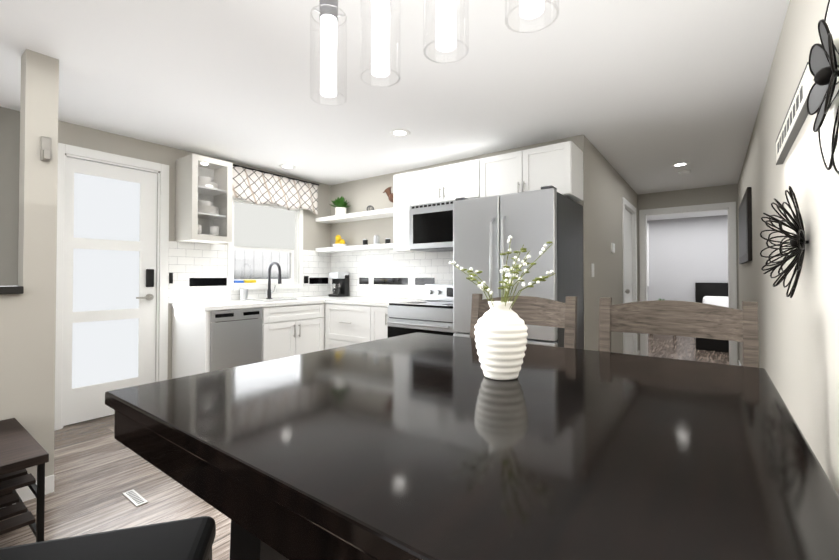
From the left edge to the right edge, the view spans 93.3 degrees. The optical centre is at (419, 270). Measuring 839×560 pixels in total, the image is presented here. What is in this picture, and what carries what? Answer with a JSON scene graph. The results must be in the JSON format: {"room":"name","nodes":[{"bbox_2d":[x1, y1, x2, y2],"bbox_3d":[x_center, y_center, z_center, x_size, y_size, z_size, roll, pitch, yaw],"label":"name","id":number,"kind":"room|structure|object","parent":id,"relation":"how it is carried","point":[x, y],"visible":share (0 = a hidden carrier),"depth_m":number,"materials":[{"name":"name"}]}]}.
{"room":"kitchen","nodes":[
{"label":"kitchen","id":0,"kind":"room"},
{"bbox_2d":[0,49,58,479],"bbox_3d":[-3.203,-0.005,0.626,0.130,2.360,3.925,-1,-1,36],"label":"partition column","id":1,"kind":"structure","parent":0,"point":[27,352],"depth_m":2.10,"materials":[{"name":"grey paint"}]},
{"bbox_2d":[0,286,23,293],"bbox_3d":[-3.246,0.079,0.575,0.200,0.039,3.794,-1,-1,36],"label":"trim","id":2,"kind":"structure","parent":1,"relation":"on","point":[11,289],"depth_m":2.01,"materials":[{"name":"brown wood"}]},
{"bbox_2d":[41,136,50,161],"bbox_3d":[-1.998,-0.655,2.123,0.044,0.130,0.040,-1,-1,36],"label":"door chime","id":3,"kind":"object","parent":1,"relation":"attached to","point":[46,149],"depth_m":2.12,"materials":[{"name":"plastic"}]},
{"bbox_2d":[0,107,330,379],"bbox_3d":[-3.254,0.020,2.479,0.150,2.360,7.150,-1,-1,36],"label":"wall","id":4,"kind":"structure","parent":0,"point":[316,234],"depth_m":3.21,"materials":[{"name":"grey paint"}]},
{"bbox_2d":[63,157,156,425],"bbox_3d":[-2.557,0.158,3.318,0.097,2.083,0.626,-1,-1,36],"label":"entry door","id":5,"kind":"structure","parent":4,"relation":"in","point":[110,286],"depth_m":3.29,"materials":[{"name":"white glass"}]},
{"bbox_2d":[54,143,168,430],"bbox_3d":[-2.601,0.119,3.351,0.168,2.185,0.800,-1,-1,36],"label":"door frame","id":6,"kind":"structure","parent":4,"relation":"attached to","point":[161,365],"depth_m":3.30,"materials":[{"name":"white wood"}]},
{"bbox_2d":[175,153,232,243],"bbox_3d":[-2.028,-0.653,3.735,0.330,0.760,0.366,-1,-1,36],"label":"upper cabinet","id":7,"kind":"object","parent":4,"relation":"attached to","point":[203,208],"visible":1,"depth_m":3.66,"materials":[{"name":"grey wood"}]},
{"bbox_2d":[168,241,331,302],"bbox_3d":[-1.735,0.022,4.407,0.009,0.572,1.920,-1,-1,36],"label":"tile backsplash","id":8,"kind":"structure","parent":4,"relation":"attached to","point":[198,271],"depth_m":3.95,"materials":[{"name":"white tile"}]},
{"bbox_2d":[169,273,172,282],"bbox_3d":[-2.284,0.066,3.643,0.008,0.100,0.030,-1,-1,36],"label":"outlet","id":9,"kind":"object","parent":8,"relation":"attached to","point":[170,274],"depth_m":3.64,"materials":[{"name":"black plastic"}]},
{"bbox_2d":[304,276,308,282],"bbox_3d":[-1.389,0.108,4.859,0.008,0.090,0.065,-1,-1,36],"label":"outlet","id":10,"kind":"object","parent":8,"relation":"attached to","point":[306,279],"depth_m":4.86,"materials":[{"name":"black plastic"}]},
{"bbox_2d":[227,198,302,289],"bbox_3d":[-1.753,-0.295,4.490,0.190,1.005,0.930,-1,-1,36],"label":"kitchen window","id":11,"kind":"structure","parent":4,"relation":"in","point":[268,227],"depth_m":4.49,"materials":[{"name":"white glass"}]},
{"bbox_2d":[234,280,255,282],"bbox_3d":[-1.887,0.114,4.272,0.065,0.029,0.240,-1,-1,36],"label":"sponge","id":12,"kind":"object","parent":11,"relation":"on","point":[248,281],"visible":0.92,"depth_m":4.26,"materials":[{"name":"yellow"}]},
{"bbox_2d":[232,164,318,214],"bbox_3d":[-1.657,-0.895,4.446,0.105,0.384,1.270,-1,-1,36],"label":"valance curtain","id":13,"kind":"object","parent":4,"relation":"attached to","point":[255,186],"visible":0.81,"depth_m":4.42,"materials":[{"name":"fabric"}]},
{"bbox_2d":[0,334,728,559],"bbox_3d":[1.055,1.260,3.171,6.550,0.100,13.700,-1,-1,36],"label":"floor","id":14,"kind":"structure","parent":0,"point":[99,469],"depth_m":2.17,"materials":[{"name":"brown wood"}]},
{"bbox_2d":[0,418,48,541],"bbox_3d":[-2.178,0.961,1.284,0.695,0.445,1.320,-1,-1,36],"label":"bench","id":15,"kind":"object","parent":14,"relation":"on","point":[22,449],"visible":1,"depth_m":1.63,"materials":[{"name":"brown wood"}]},
{"bbox_2d":[0,474,53,508],"bbox_3d":[-3.137,1.129,0.581,0.011,0.090,3.895,-1,-1,36],"label":"baseboard","id":16,"kind":"structure","parent":14,"relation":"on","point":[25,493],"depth_m":2.08,"materials":[{"name":"white wood"}]},
{"bbox_2d":[0,516,215,559],"bbox_3d":[-0.659,0.674,0.595,0.560,1.000,0.470,0,-1,-17],"label":"leather chair","id":17,"kind":"object","parent":14,"relation":"on","point":[189,539],"visible":1,"depth_m":0.79,"materials":[{"name":"black leather"}]},
{"bbox_2d":[123,489,147,506],"bbox_3d":[-1.493,1.191,2.080,0.200,0.006,0.050,-1,-1,36],"label":"floor vent","id":18,"kind":"object","parent":14,"relation":"in","point":[134,497],"visible":1,"depth_m":2.07,"materials":[{"name":"white metal"}]},
{"bbox_2d":[172,306,271,378],"bbox_3d":[-1.852,0.778,3.700,0.642,0.878,0.583,-1,-1,36],"label":"dishwasher","id":19,"kind":"object","parent":14,"relation":"on","point":[207,341],"depth_m":3.48,"materials":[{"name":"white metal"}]},
{"bbox_2d":[171,296,354,310],"bbox_3d":[-1.466,0.416,4.220,0.640,0.216,1.896,-1,-1,36],"label":"countertop","id":20,"kind":"structure","parent":19,"relation":"on","point":[251,303],"depth_m":3.78,"materials":[{"name":"white stone"}]},
{"bbox_2d":[240,289,247,299],"bbox_3d":[-1.832,0.246,4.130,0.079,0.119,0.080,-1,-1,36],"label":"utensil cup","id":21,"kind":"object","parent":20,"relation":"on","point":[243,294],"visible":0.98,"depth_m":4.10,"materials":[{"name":"white ceramic"}]},
{"bbox_2d":[266,262,281,298],"bbox_3d":[-1.568,0.104,4.323,0.239,0.409,0.101,-1,-1,36],"label":"faucet","id":22,"kind":"object","parent":20,"relation":"on","point":[269,291],"visible":1,"depth_m":4.34,"materials":[{"name":"grey metal"}]},
{"bbox_2d":[328,272,348,296],"bbox_3d":[-0.998,0.167,4.902,0.170,0.299,0.190,-1,-1,36],"label":"coffee maker","id":23,"kind":"object","parent":20,"relation":"on","point":[340,288],"visible":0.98,"depth_m":4.87,"materials":[{"name":"black plastic"}]},
{"bbox_2d":[325,303,388,349],"bbox_3d":[-0.480,0.785,4.261,0.947,0.878,0.669,-1,-1,36],"label":"base cabinet","id":24,"kind":"object","parent":14,"relation":"on","point":[348,324],"visible":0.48,"depth_m":4.04,"materials":[{"name":"white wood"}]},
{"bbox_2d":[323,297,424,306],"bbox_3d":[-0.463,0.327,4.249,0.902,0.037,0.662,-1,-1,36],"label":"countertop","id":25,"kind":"structure","parent":24,"relation":"on","point":[372,301],"depth_m":4.10,"materials":[{"name":"white stone"}]},
{"bbox_2d":[387,284,456,337],"bbox_3d":[0.186,0.675,3.722,0.757,1.085,0.733,-1,-1,36],"label":"range","id":26,"kind":"object","parent":14,"relation":"on","point":[432,313],"visible":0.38,"depth_m":3.55,"materials":[{"name":"silver metal"}]},
{"bbox_2d":[105,332,838,559],"bbox_3d":[0.131,0.725,0.987,1.209,0.910,1.166,-1,-1,36],"label":"dining table","id":27,"kind":"object","parent":14,"relation":"on","point":[420,446],"visible":1,"depth_m":0.59,"materials":[{"name":"black wood"}]},
{"bbox_2d":[449,236,554,379],"bbox_3d":[0.200,0.093,1.018,0.284,0.352,0.233,-1,-1,36],"label":"vase","id":28,"kind":"object","parent":27,"relation":"on","point":[500,332],"visible":1,"depth_m":0.97,"materials":[{"name":"white ceramic"}]},
{"bbox_2d":[453,185,583,349],"bbox_3d":[0.801,0.313,3.225,0.817,1.795,0.815,-1,-1,36],"label":"refrigerator","id":29,"kind":"object","parent":14,"relation":"on","point":[533,222],"visible":0.58,"depth_m":2.94,"materials":[{"name":"silver metal"}]},
{"bbox_2d":[470,294,576,348],"bbox_3d":[0.330,0.648,1.629,0.500,1.080,0.523,-1,-1,36],"label":"chair","id":30,"kind":"object","parent":14,"relation":"on","point":[532,310],"visible":0.17,"depth_m":1.76,"materials":[{"name":"brown wood"}]},
{"bbox_2d":[598,297,758,367],"bbox_3d":[0.801,0.644,1.282,0.500,1.080,0.523,-1,-1,36],"label":"chair","id":31,"kind":"object","parent":14,"relation":"on","point":[683,318],"visible":0.31,"depth_m":1.46,"materials":[{"name":"brown wood"}]},
{"bbox_2d":[695,283,728,352],"bbox_3d":[5.665,0.737,6.643,1.750,1.040,2.045,-1,-1,36],"label":"bed","id":32,"kind":"object","parent":14,"relation":"on","point":[712,293],"visible":0.08,"depth_m":7.43,"materials":[{"name":"black"}]},
{"bbox_2d":[0,0,789,220],"bbox_3d":[1.055,-1.200,3.205,6.550,0.100,13.700,-1,-1,36],"label":"ceiling","id":33,"kind":"structure","parent":0,"point":[642,96],"depth_m":2.42,"materials":[{"name":"white paint"}]},
{"bbox_2d":[279,164,295,168],"bbox_3d":[-1.433,-1.132,4.303,0.175,0.006,0.175,0,-1,-9],"label":"recessed light","id":34,"kind":"object","parent":33,"relation":"in","point":[286,166],"depth_m":4.30,"materials":[{"name":"white plastic"}]},
{"bbox_2d":[389,129,409,136],"bbox_3d":[-0.164,-1.146,3.294,0.175,0.006,0.175,0,-1,-9],"label":"recessed light","id":35,"kind":"object","parent":33,"relation":"in","point":[399,132],"depth_m":3.28,"materials":[{"name":"white"}]},
{"bbox_2d":[310,0,558,105],"bbox_3d":[-0.020,-0.837,0.955,0.793,0.688,0.120,-1,-1,36],"label":"pendant light","id":36,"kind":"object","parent":33,"relation":"hanging from","point":[446,26],"visible":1,"depth_m":0.99,"materials":[{"name":"clear glass"}]},
{"bbox_2d":[671,162,689,166],"bbox_3d":[2.784,-1.133,4.229,0.175,0.006,0.175,0,-1,-9],"label":"recessed light","id":37,"kind":"object","parent":33,"relation":"in","point":[680,164],"depth_m":4.22,"materials":[{"name":"white"}]},
{"bbox_2d":[678,170,690,174],"bbox_3d":[3.007,-1.117,4.499,0.120,0.030,0.120,-1,-1,36],"label":"smoke detector","id":38,"kind":"object","parent":33,"relation":"attached to","point":[683,172],"visible":1,"depth_m":4.47,"materials":[{"name":"white plastic"}]},
{"bbox_2d":[331,136,588,349],"bbox_3d":[0.154,0.045,4.317,3.160,2.360,0.150,-1,-1,36],"label":"wall","id":39,"kind":"structure","parent":0,"point":[361,195],"depth_m":4.71,"materials":[{"name":"grey paint"}]},
{"bbox_2d":[315,243,392,252],"bbox_3d":[-0.681,-0.265,4.680,1.370,0.050,0.257,-1,-1,36],"label":"floating shelf","id":40,"kind":"object","parent":39,"relation":"attached to","point":[372,247],"visible":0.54,"depth_m":4.61,"materials":[{"name":"white wood"}]},
{"bbox_2d":[332,235,346,246],"bbox_3d":[-0.991,-0.367,4.910,0.176,0.158,0.173,-1,-1,36],"label":"lemon bowl","id":41,"kind":"object","parent":40,"relation":"on","point":[339,242],"visible":0.96,"depth_m":4.87,"materials":[{"name":"yellow food"}]},
{"bbox_2d":[374,235,379,243],"bbox_3d":[-0.491,-0.349,4.543,0.069,0.112,0.069,0,-1,24],"label":"jar","id":42,"kind":"object","parent":40,"relation":"on","point":[376,239],"depth_m":4.51,"materials":[{"name":"white plastic"}]},
{"bbox_2d":[385,238,390,243],"bbox_3d":[-0.354,-0.330,4.442,0.059,0.072,0.059,0,-1,24],"label":"jar","id":43,"kind":"object","parent":40,"relation":"on","point":[387,240],"depth_m":4.42,"materials":[{"name":"black plastic"}]},
{"bbox_2d":[316,208,392,223],"bbox_3d":[-0.681,-0.645,4.685,1.370,0.050,0.257,-1,-1,36],"label":"floating shelf","id":44,"kind":"object","parent":39,"relation":"attached to","point":[367,215],"visible":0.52,"depth_m":4.62,"materials":[{"name":"white wood"}]},
{"bbox_2d":[329,196,349,214],"bbox_3d":[-0.987,-0.799,4.904,0.236,0.261,0.267,-1,-1,36],"label":"potted plant","id":45,"kind":"object","parent":44,"relation":"on","point":[341,207],"visible":0.92,"depth_m":4.85,"materials":[{"name":"green plant"}]},
{"bbox_2d":[383,187,393,202],"bbox_3d":[-0.293,-0.831,4.403,0.273,0.312,0.102,-1,-1,36],"label":"rooster figurine","id":46,"kind":"object","parent":44,"relation":"on","point":[390,195],"visible":0.29,"depth_m":4.42,"materials":[{"name":"brown ceramic"}]},
{"bbox_2d":[332,250,452,298],"bbox_3d":[-0.228,0.033,4.498,2.330,0.590,0.009,-1,-1,36],"label":"tile backsplash","id":47,"kind":"structure","parent":39,"relation":"attached to","point":[382,273],"depth_m":4.55,"materials":[{"name":"white tile"}]},
{"bbox_2d":[393,172,423,252],"bbox_3d":[-0.071,-0.594,4.168,0.220,0.786,0.366,-1,-1,36],"label":"upper cabinet","id":48,"kind":"object","parent":39,"relation":"attached to","point":[401,181],"depth_m":4.03,"materials":[{"name":"white wood"}]},
{"bbox_2d":[409,158,484,205],"bbox_3d":[0.352,-0.819,3.859,0.822,0.344,0.366,-1,-1,36],"label":"upper cabinet","id":49,"kind":"object","parent":39,"relation":"attached to","point":[466,179],"depth_m":3.70,"materials":[{"name":"white wood"}]},
{"bbox_2d":[409,198,472,251],"bbox_3d":[0.291,-0.424,3.850,0.722,0.438,0.429,-1,-1,36],"label":"over-the-range microwave","id":50,"kind":"object","parent":49,"relation":"attached to","point":[430,227],"visible":0.58,"depth_m":3.77,"materials":[{"name":"silver metal"}]},
{"bbox_2d":[473,141,582,201],"bbox_3d":[0.932,-0.792,3.432,0.838,0.410,0.366,-1,-1,36],"label":"upper cabinet","id":51,"kind":"object","parent":39,"relation":"attached to","point":[559,166],"depth_m":3.22,"materials":[{"name":"white wood"}]},
{"bbox_2d":[569,135,638,354],"bbox_3d":[2.237,0.049,4.584,0.120,2.360,3.050,-1,-1,36],"label":"wall","id":52,"kind":"structure","parent":0,"point":[609,188],"depth_m":3.94,"materials":[{"name":"grey paint"}]},
{"bbox_2d":[591,263,593,276],"bbox_3d":[1.551,-0.005,3.544,0.008,0.120,0.080,-1,-1,36],"label":"light switch","id":53,"kind":"object","parent":52,"relation":"attached to","point":[592,265],"depth_m":3.52,"materials":[{"name":"white plastic"}]},
{"bbox_2d":[611,243,614,252],"bbox_3d":[2.072,-0.246,4.244,0.019,0.100,0.120,-1,-1,36],"label":"light switch","id":54,"kind":"object","parent":52,"relation":"attached to","point":[612,251],"depth_m":4.22,"materials":[{"name":"white plastic"}]},
{"bbox_2d":[625,209,632,354],"bbox_3d":[2.734,0.214,5.166,0.127,2.025,0.848,-1,-1,36],"label":"hall door","id":55,"kind":"structure","parent":52,"relation":"in","point":[628,271],"depth_m":5.26,"materials":[{"name":"white wood"}]},
{"bbox_2d":[622,197,636,354],"bbox_3d":[2.697,0.177,5.194,0.136,2.120,1.020,-1,-1,36],"label":"door frame","id":56,"kind":"structure","parent":52,"relation":"attached to","point":[629,206],"depth_m":5.51,"materials":[{"name":"white wood"}]},
{"bbox_2d":[647,215,727,301],"bbox_3d":[5.551,0.096,8.073,4.700,2.360,0.100,-1,-1,36],"label":"wall","id":57,"kind":"structure","parent":0,"point":[686,255],"depth_m":8.10,"materials":[{"name":"grey paint"}]},
{"bbox_2d":[647,223,648,285],"bbox_3d":[4.769,-0.342,8.553,0.320,1.350,0.055,-1,-1,36],"label":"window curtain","id":58,"kind":"object","parent":57,"relation":"attached to","point":[647,254],"visible":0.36,"depth_m":8.44,"materials":[{"name":"white fabric"}]},
{"bbox_2d":[638,184,738,359],"bbox_3d":[2.996,0.068,5.994,2.850,2.360,0.120,-1,-1,36],"label":"wall","id":59,"kind":"structure","parent":0,"point":[705,195],"depth_m":5.40,"materials":[{"name":"grey paint"}]},
{"bbox_2d":[639,202,737,365],"bbox_3d":[3.680,0.176,5.479,1.100,2.130,0.136,-1,-1,36],"label":"door frame","id":60,"kind":"structure","parent":59,"relation":"attached to","point":[732,286],"depth_m":5.32,"materials":[{"name":"white wood"}]},
{"bbox_2d":[738,0,838,494],"bbox_3d":[1.225,0.001,1.058,0.150,2.360,10.170,-1,-1,36],"label":"wall","id":61,"kind":"structure","parent":0,"point":[799,346],"depth_m":1.58,"materials":[{"name":"grey paint"}]},
{"bbox_2d":[739,187,751,263],"bbox_3d":[3.205,-0.396,3.908,0.032,0.630,1.300,-1,-1,36],"label":"framed picture","id":62,"kind":"object","parent":61,"relation":"attached to","point":[745,231],"visible":1,"depth_m":3.54,"materials":[{"name":"black wood"}]},
{"bbox_2d":[760,186,808,297],"bbox_3d":[1.354,-0.104,1.468,0.126,0.405,0.415,-1,-1,36],"label":"art","id":63,"kind":"object","parent":61,"relation":"attached to","point":[798,241],"visible":1,"depth_m":1.44,"materials":[{"name":"black metal"}]},
{"bbox_2d":[775,62,814,164],"bbox_3d":[1.520,-0.602,1.613,0.028,0.158,0.811,-1,-1,36],"label":"sign plaque","id":64,"kind":"object","parent":61,"relation":"attached to","point":[794,120],"visible":0.77,"depth_m":1.52,"materials":[{"name":"white metal"}]},
{"bbox_2d":[807,0,838,173],"bbox_3d":[1.026,-0.486,0.981,0.070,0.504,0.502,-1,-1,36],"label":"art","id":65,"kind":"object","parent":61,"relation":"attached to","point":[823,94],"visible":1,"depth_m":1.02,"materials":[{"name":"black metal"}]},
{"label":"outside","id":66,"kind":"structure","parent":0,"visible":0},
{"bbox_2d":[234,250,289,278],"bbox_3d":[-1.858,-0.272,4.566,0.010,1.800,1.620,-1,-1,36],"label":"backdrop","id":67,"kind":"structure","parent":66,"point":[246,268],"depth_m":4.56,"materials":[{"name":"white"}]}
]}

